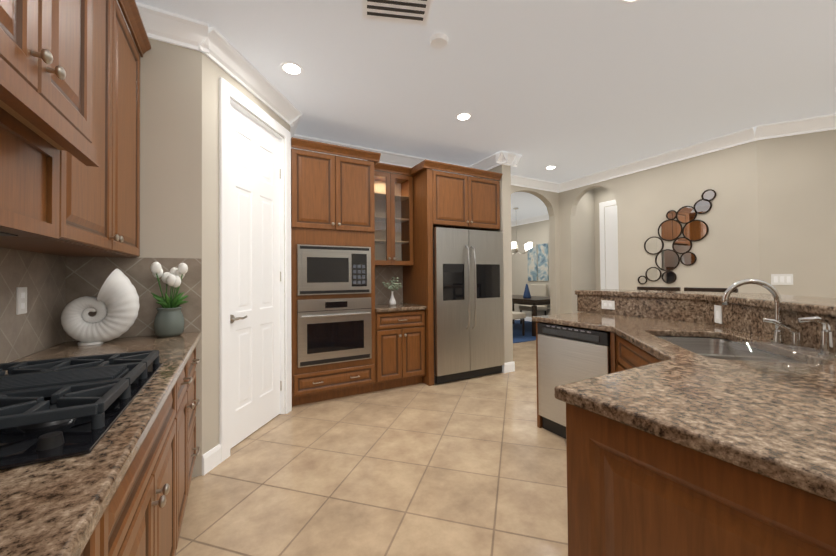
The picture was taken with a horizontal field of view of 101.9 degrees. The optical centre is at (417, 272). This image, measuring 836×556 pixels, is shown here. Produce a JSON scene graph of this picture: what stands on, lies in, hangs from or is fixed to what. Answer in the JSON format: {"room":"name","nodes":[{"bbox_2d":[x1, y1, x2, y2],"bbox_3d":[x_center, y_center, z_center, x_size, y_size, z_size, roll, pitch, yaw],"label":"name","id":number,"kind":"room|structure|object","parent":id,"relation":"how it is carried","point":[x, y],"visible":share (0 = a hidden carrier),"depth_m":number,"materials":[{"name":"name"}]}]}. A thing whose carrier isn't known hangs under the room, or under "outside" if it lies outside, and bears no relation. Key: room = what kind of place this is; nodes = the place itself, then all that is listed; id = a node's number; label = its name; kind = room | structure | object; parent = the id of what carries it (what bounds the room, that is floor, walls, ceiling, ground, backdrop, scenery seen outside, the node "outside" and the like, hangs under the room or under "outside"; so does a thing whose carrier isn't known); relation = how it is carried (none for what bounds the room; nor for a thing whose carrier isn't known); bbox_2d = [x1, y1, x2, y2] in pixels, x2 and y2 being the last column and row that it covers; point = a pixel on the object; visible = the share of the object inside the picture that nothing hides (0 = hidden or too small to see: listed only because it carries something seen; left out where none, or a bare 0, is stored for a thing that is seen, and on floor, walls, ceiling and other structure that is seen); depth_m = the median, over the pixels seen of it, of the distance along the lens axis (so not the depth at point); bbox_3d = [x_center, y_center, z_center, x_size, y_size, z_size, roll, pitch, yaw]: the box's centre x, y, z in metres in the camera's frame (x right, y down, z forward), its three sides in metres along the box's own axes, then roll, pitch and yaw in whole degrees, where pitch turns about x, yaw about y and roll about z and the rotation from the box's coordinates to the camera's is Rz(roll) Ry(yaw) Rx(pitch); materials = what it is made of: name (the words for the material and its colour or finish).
{"room":"kitchen","nodes":[
{"label":"kitchen","id":0,"kind":"room"},
{"bbox_2d":[0,0,99,243],"bbox_3d":[-1.072,-0.716,0.695,0.405,1.205,0.755,0,-1,-29],"label":"upper cabinet","id":1,"kind":"object","parent":0,"relation":"attached to","point":[50,49],"depth_m":0.94,"materials":[{"name":"brown wood"}]},
{"bbox_2d":[64,33,201,476],"bbox_3d":[-1.694,-0.134,2.069,0.640,2.840,0.120,0,-1,-29],"label":"wall","id":2,"kind":"structure","parent":0,"point":[170,150],"depth_m":2.10,"materials":[{"name":"paint"}]},
{"bbox_2d":[0,0,143,259],"bbox_3d":[-1.546,-0.741,1.479,0.325,1.285,1.067,0,-1,-29],"label":"upper cabinet","id":3,"kind":"object","parent":2,"relation":"attached to","point":[119,55],"depth_m":1.65,"materials":[{"name":"brown wood"}]},
{"bbox_2d":[0,247,201,363],"bbox_3d":[-0.760,0.111,0.361,0.637,0.464,3.757,0,-1,-29],"label":"backsplash","id":4,"kind":"structure","parent":2,"relation":"attached to","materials":[{"name":"tile"}]},
{"bbox_2d":[202,53,289,454],"bbox_3d":[-1.360,-0.128,2.714,0.120,2.840,1.084,-1,-1,9],"label":"wall","id":5,"kind":"structure","parent":0,"point":[212,72],"depth_m":2.25,"materials":[{"name":"paint"}]},
{"bbox_2d":[219,77,291,461],"bbox_3d":[-1.339,-0.024,2.773,0.140,2.635,0.910,-1,-1,9],"label":"door frame","id":6,"kind":"structure","parent":5,"relation":"attached to","point":[228,91],"depth_m":2.40,"materials":[{"name":"white wood"}]},
{"bbox_2d":[230,104,281,448],"bbox_3d":[-1.336,0.021,2.776,0.470,2.520,0.581,0,-1,-29],"label":"pantry door","id":7,"kind":"structure","parent":5,"relation":"in","point":[255,280],"depth_m":2.74,"materials":[{"name":"white wood"}]},
{"bbox_2d":[202,317,531,474],"bbox_3d":[1.568,1.233,4.714,7.619,0.125,10.800,0,-1,-29],"label":"baseboard","id":8,"kind":"structure","parent":5,"relation":"attached to","point":[211,459],"depth_m":2.24,"materials":[{"name":"white wood"}]},
{"bbox_2d":[175,340,567,555],"bbox_3d":[1.857,1.335,4.186,9.500,0.100,12.400,0,-1,-29],"label":"floor","id":9,"kind":"structure","parent":0,"point":[475,466],"depth_m":2.07,"materials":[{"name":"tile"}]},
{"bbox_2d":[88,504,115,555],"bbox_3d":[-0.716,0.817,0.254,0.606,0.870,0.449,0,-1,-29],"label":"base cabinet","id":10,"kind":"object","parent":9,"relation":"on","point":[104,544],"depth_m":0.63,"materials":[{"name":"brown wood"}]},
{"bbox_2d":[116,384,179,555],"bbox_3d":[-1.042,0.829,0.850,0.606,0.870,0.910,0,-1,-29],"label":"base cabinet","id":11,"kind":"object","parent":9,"relation":"on","point":[148,504],"depth_m":1.02,"materials":[{"name":"brown wood"}]},
{"bbox_2d":[0,332,199,555],"bbox_3d":[-0.758,0.363,0.357,0.634,0.038,3.756,0,-1,-29],"label":"countertop","id":12,"kind":"structure","parent":11,"relation":"on","point":[57,507],"depth_m":0.58,"materials":[{"name":"brown stone"}]},
{"bbox_2d":[0,348,163,471],"bbox_3d":[-1.038,0.321,0.869,0.510,0.063,0.780,0,-1,-29],"label":"cooktop","id":13,"kind":"object","parent":12,"relation":"in","point":[52,407],"depth_m":0.82,"materials":[{"name":"black metal"}]},
{"bbox_2d":[61,268,139,345],"bbox_3d":[-1.670,0.174,1.791,0.313,0.395,0.167,0,-1,-29],"label":"shell","id":14,"kind":"object","parent":12,"relation":"on","point":[114,304],"visible":1,"depth_m":1.76,"materials":[{"name":"white ceramic"}]},
{"bbox_2d":[150,262,187,336],"bbox_3d":[-1.466,0.154,1.998,0.189,0.436,0.165,0,-1,-29],"label":"tulip vase","id":15,"kind":"object","parent":12,"relation":"on","point":[169,320],"visible":1,"depth_m":1.97,"materials":[{"name":"grey ceramic"}]},
{"bbox_2d":[180,360,191,530],"bbox_3d":[-1.354,0.839,1.421,0.606,0.870,0.391,0,-1,-29],"label":"base cabinet","id":16,"kind":"object","parent":9,"relation":"on","point":[186,380],"depth_m":1.69,"materials":[{"name":"brown wood"}]},
{"bbox_2d":[192,344,199,472],"bbox_3d":[-1.557,0.846,1.792,0.606,0.870,0.455,0,-1,-29],"label":"base cabinet","id":17,"kind":"object","parent":9,"relation":"on","point":[194,359],"depth_m":2.02,"materials":[{"name":"brown wood"}]},
{"bbox_2d":[291,137,378,405],"bbox_3d":[-0.973,0.013,3.696,0.856,2.580,0.624,0,-1,-29],"label":"tall cabinet","id":18,"kind":"object","parent":9,"relation":"on","point":[361,231],"depth_m":3.43,"materials":[{"name":"brown wood"}]},
{"bbox_2d":[297,244,370,294],"bbox_3d":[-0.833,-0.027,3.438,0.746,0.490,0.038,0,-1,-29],"label":"microwave","id":19,"kind":"object","parent":18,"relation":"in","point":[322,269],"depth_m":3.41,"materials":[{"name":"silver metal"}]},
{"bbox_2d":[297,297,371,367],"bbox_3d":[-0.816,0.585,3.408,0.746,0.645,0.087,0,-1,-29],"label":"wall oven","id":20,"kind":"object","parent":18,"relation":"in","point":[330,330],"depth_m":3.40,"materials":[{"name":"silver metal"}]},
{"bbox_2d":[379,309,426,390],"bbox_3d":[-0.322,0.867,4.045,0.617,0.870,0.607,0,-1,-29],"label":"base cabinet","id":21,"kind":"object","parent":9,"relation":"on","point":[402,336],"depth_m":3.79,"materials":[{"name":"brown wood"}]},
{"bbox_2d":[379,301,426,312],"bbox_3d":[-0.320,0.411,4.040,0.617,0.038,0.632,0,-1,-29],"label":"countertop","id":22,"kind":"structure","parent":21,"relation":"on","point":[401,306],"depth_m":3.82,"materials":[{"name":"brown stone"}]},
{"bbox_2d":[382,277,401,304],"bbox_3d":[-0.313,0.223,4.085,0.254,0.338,0.222,0,-1,-29],"label":"vase","id":23,"kind":"object","parent":22,"relation":"on","point":[392,288],"visible":1,"depth_m":4.06,"materials":[{"name":"white ceramic"}]},
{"bbox_2d":[433,227,503,383],"bbox_3d":[0.511,0.384,4.390,1.011,1.808,0.762,0,-1,-29],"label":"refrigerator","id":24,"kind":"object","parent":9,"relation":"on","point":[468,302],"visible":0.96,"depth_m":4.07,"materials":[{"name":"grey metal"}]},
{"bbox_2d":[513,320,535,342],"bbox_3d":[2.280,1.328,7.950,2.650,0.011,2.400,0,-1,-29],"label":"area rug","id":25,"kind":"object","parent":9,"relation":"on","point":[518,337],"visible":0.21,"depth_m":7.33,"materials":[{"name":"blue carpet"}]},
{"bbox_2d":[512,311,525,335],"bbox_3d":[1.894,0.804,7.122,0.520,1.020,0.500,0,-1,-29],"label":"dining chair","id":26,"kind":"object","parent":25,"relation":"on","point":[519,315],"visible":0.12,"depth_m":7.00,"materials":[{"name":"beige fabric"}]},
{"bbox_2d":[512,295,549,335],"bbox_3d":[2.434,0.944,7.927,1.100,0.752,1.800,0,-1,-29],"label":"dining table","id":27,"kind":"object","parent":25,"relation":"on","point":[532,300],"visible":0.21,"depth_m":7.15,"materials":[{"name":"brown wood"}]},
{"bbox_2d":[523,284,530,297],"bbox_3d":[2.421,0.402,7.532,0.180,0.320,0.180,0,-1,-29],"label":"cone","id":28,"kind":"object","parent":27,"relation":"on","point":[526,293],"visible":1,"depth_m":7.49,"materials":[{"name":"blue"}]},
{"bbox_2d":[519,284,547,323],"bbox_3d":[2.972,0.817,8.736,0.520,1.020,0.500,0,-1,-29],"label":"dining chair","id":29,"kind":"object","parent":25,"relation":"on","point":[539,289],"visible":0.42,"depth_m":8.72,"materials":[{"name":"beige fabric"}]},
{"bbox_2d":[637,286,680,290],"bbox_3d":[2.243,0.705,3.292,0.400,1.128,0.400,0,-1,-29],"label":"bar stool","id":30,"kind":"object","parent":9,"relation":"on","point":[661,288],"visible":0.1,"depth_m":3.34,"materials":[{"name":"brown wood"}]},
{"bbox_2d":[532,291,787,429],"bbox_3d":[1.059,0.731,2.143,2.160,1.064,1.440,0,-1,-29],"label":"half wall","id":31,"kind":"structure","parent":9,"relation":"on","point":[591,307],"depth_m":2.70,"materials":[{"name":"brown stone"}]},
{"bbox_2d":[537,322,610,438],"bbox_3d":[1.260,0.837,2.581,0.328,0.862,0.590,0,-1,-29],"label":"dishwasher","id":32,"kind":"object","parent":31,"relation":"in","point":[566,353],"depth_m":2.56,"materials":[{"name":"grey metal"}]},
{"bbox_2d":[548,299,835,555],"bbox_3d":[1.579,0.713,1.179,2.173,1.064,0.853,0,-1,-29],"label":"base cabinet","id":33,"kind":"object","parent":9,"relation":"on","point":[675,423],"depth_m":0.90,"materials":[{"name":"brown wood"}]},
{"bbox_2d":[537,379,835,506],"bbox_3d":[1.149,0.366,1.792,2.033,0.038,2.004,0,-1,-29],"label":"countertop","id":34,"kind":"structure","parent":33,"relation":"on","point":[820,487],"depth_m":0.69,"materials":[{"name":"brown stone"}]},
{"bbox_2d":[657,336,804,363],"bbox_3d":[1.466,0.477,1.658,0.825,0.192,0.825,0,-1,-29],"label":"sink","id":35,"kind":"object","parent":34,"relation":"in","point":[707,346],"depth_m":1.91,"materials":[{"name":"silver metal"}]},
{"bbox_2d":[722,279,835,357],"bbox_3d":[1.641,0.184,1.548,0.280,0.313,0.373,0,-1,-29],"label":"faucet","id":36,"kind":"object","parent":34,"relation":"on","point":[812,326],"depth_m":1.52,"materials":[{"name":"silver metal"}]},
{"bbox_2d":[723,341,835,377],"bbox_3d":[1.199,0.296,1.134,0.266,0.083,0.266,0,-1,-29],"label":"glass bowl","id":37,"kind":"object","parent":34,"relation":"on","point":[790,364],"visible":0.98,"depth_m":1.13,"materials":[{"name":"clear glass"}]},
{"bbox_2d":[684,287,737,292],"bbox_3d":[2.444,0.698,2.923,0.400,1.128,0.400,0,-1,-29],"label":"bar stool","id":38,"kind":"object","parent":9,"relation":"on","point":[707,289],"visible":0.19,"depth_m":3.02,"materials":[{"name":"brown wood"}]},
{"bbox_2d":[374,170,559,314],"bbox_3d":[0.836,-0.113,5.114,8.240,2.840,0.120,0,-1,-29],"label":"wall","id":39,"kind":"structure","parent":0,"point":[549,200],"depth_m":5.92,"materials":[{"name":"paint"}]},
{"bbox_2d":[375,266,402,303],"bbox_3d":[-0.472,0.157,4.317,0.616,0.479,0.008,0,-1,-29],"label":"backsplash","id":40,"kind":"structure","parent":39,"relation":"attached to","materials":[{"name":"tile"}]},
{"bbox_2d":[407,169,499,232],"bbox_3d":[0.463,-0.879,4.476,1.034,0.640,0.661,0,-1,-29],"label":"upper cabinet","id":41,"kind":"object","parent":39,"relation":"attached to","point":[435,198],"depth_m":4.14,"materials":[{"name":"brown wood"}]},
{"bbox_2d":[135,0,835,220],"bbox_3d":[1.832,-1.604,4.227,9.500,0.100,12.400,0,-1,-29],"label":"ceiling","id":42,"kind":"structure","parent":0,"point":[572,89],"depth_m":2.66,"materials":[{"name":"white paint"}]},
{"bbox_2d":[280,61,303,75],"bbox_3d":[-0.958,-1.550,2.577,0.169,0.007,0.169,0,-1,-35],"label":"recessed light","id":43,"kind":"object","parent":42,"relation":"in","point":[292,68],"depth_m":2.57,"materials":[{"name":"white"}]},
{"bbox_2d":[362,0,431,25],"bbox_3d":[-0.115,-1.561,1.909,0.400,0.015,0.400,0,-1,-9],"label":"ceiling vent","id":44,"kind":"object","parent":42,"relation":"in","point":[414,12],"visible":0.98,"depth_m":2.01,"materials":[{"name":"white metal"}]},
{"bbox_2d":[429,33,447,48],"bbox_3d":[0.140,-1.551,2.276,0.130,0.029,0.130,0,-1,-29],"label":"smoke detector","id":45,"kind":"object","parent":42,"relation":"attached to","point":[438,40],"visible":1,"depth_m":2.25,"materials":[{"name":"white plastic"}]},
{"bbox_2d":[455,112,471,120],"bbox_3d":[0.454,-1.551,3.371,0.169,0.007,0.169,0,-1,-35],"label":"recessed light","id":46,"kind":"object","parent":42,"relation":"in","point":[463,116],"depth_m":3.36,"materials":[{"name":"white"}]},
{"bbox_2d":[512,207,531,253],"bbox_3d":[2.313,-0.969,7.897,0.707,1.076,0.738,0,-1,-29],"label":"chandelier","id":47,"kind":"object","parent":42,"relation":"hanging from","point":[527,246],"visible":0.79,"depth_m":7.84,"materials":[{"name":"white glass"}]},
{"bbox_2d":[545,166,556,169],"bbox_3d":[1.948,-1.541,4.974,0.169,0.007,0.169,0,-1,-35],"label":"recessed light","id":48,"kind":"object","parent":42,"relation":"in","point":[548,167],"depth_m":4.95,"materials":[{"name":"white"}]},
{"bbox_2d":[619,0,638,3],"bbox_3d":[1.223,-1.578,1.900,0.169,0.007,0.169,0,-1,-35],"label":"recessed light","id":49,"kind":"object","parent":42,"relation":"in","point":[623,1],"depth_m":1.97,"materials":[{"name":"white"}]},
{"bbox_2d":[474,165,512,362],"bbox_3d":[1.008,-0.119,4.747,0.150,2.840,0.690,0,-1,-29],"label":"wall","id":50,"kind":"structure","parent":0,"point":[505,203],"depth_m":4.45,"materials":[{"name":"paint"}]},
{"bbox_2d":[511,220,549,316],"bbox_3d":[3.253,-0.077,9.158,0.120,2.840,4.660,0,-1,-29],"label":"wall","id":51,"kind":"structure","parent":0,"point":[535,233],"depth_m":9.48,"materials":[{"name":"paint"}]},
{"bbox_2d":[527,245,537,280],"bbox_3d":[3.123,-0.265,9.238,0.028,0.980,0.320,0,-1,-29],"label":"picture frame","id":52,"kind":"object","parent":51,"relation":"attached to","point":[532,253],"depth_m":9.22,"materials":[{"name":"fabric"}]},
{"bbox_2d":[537,243,548,280],"bbox_3d":[3.295,-0.270,8.922,0.028,0.980,0.320,0,-1,-29],"label":"picture frame","id":53,"kind":"object","parent":51,"relation":"attached to","point":[538,270],"depth_m":8.89,"materials":[{"name":"fabric"}]},
{"bbox_2d":[575,189,595,312],"bbox_3d":[2.881,-0.118,6.032,0.530,2.840,0.230,0,-1,-29],"label":"wall","id":54,"kind":"structure","parent":0,"point":[585,243],"depth_m":5.94,"materials":[{"name":"paint"}]},
{"bbox_2d":[594,187,616,288],"bbox_3d":[3.835,-0.141,4.964,0.120,2.840,3.020,0,-1,-29],"label":"wall","id":55,"kind":"structure","parent":0,"point":[602,194],"depth_m":6.00,"materials":[{"name":"paint"}]},
{"bbox_2d":[599,200,618,288],"bbox_3d":[3.452,0.025,5.518,0.019,2.530,1.005,0,-1,-29],"label":"door frame","id":56,"kind":"structure","parent":55,"relation":"attached to","point":[608,222],"depth_m":5.82,"materials":[{"name":"white"}]},
{"bbox_2d":[559,141,759,313],"bbox_3d":[3.157,-0.137,4.850,0.120,2.840,2.570,0,-1,-29],"label":"wall","id":57,"kind":"structure","parent":0,"point":[725,250],"depth_m":4.27,"materials":[{"name":"paint"}]},
{"bbox_2d":[116,0,835,226],"bbox_3d":[1.551,-1.489,4.072,8.259,0.130,12.000,0,-1,-29],"label":"crown molding","id":58,"kind":"structure","parent":57,"relation":"attached to","point":[213,44],"depth_m":3.51,"materials":[{"name":"white wood"}]},
{"bbox_2d":[638,189,715,283],"bbox_3d":[3.321,-0.420,4.402,0.016,1.151,0.901,0,-1,-29],"label":"wall art","id":59,"kind":"object","parent":57,"relation":"attached to","point":[672,229],"visible":1,"depth_m":4.37,"materials":[{"name":"brown mirror"}]},
{"bbox_2d":[757,130,835,297],"bbox_3d":[5.629,-0.187,2.815,4.200,2.840,0.120,-1,-1,26],"label":"wall","id":60,"kind":"structure","parent":0,"point":[796,177],"depth_m":3.56,"materials":[{"name":"paint"}]},
{"bbox_2d":[771,274,792,284],"bbox_3d":[3.877,0.072,3.608,0.170,0.115,0.008,-1,-1,26],"label":"light switch","id":61,"kind":"object","parent":60,"relation":"attached to","point":[781,279],"visible":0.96,"depth_m":3.61,"materials":[{"name":"white plastic"}]}
]}

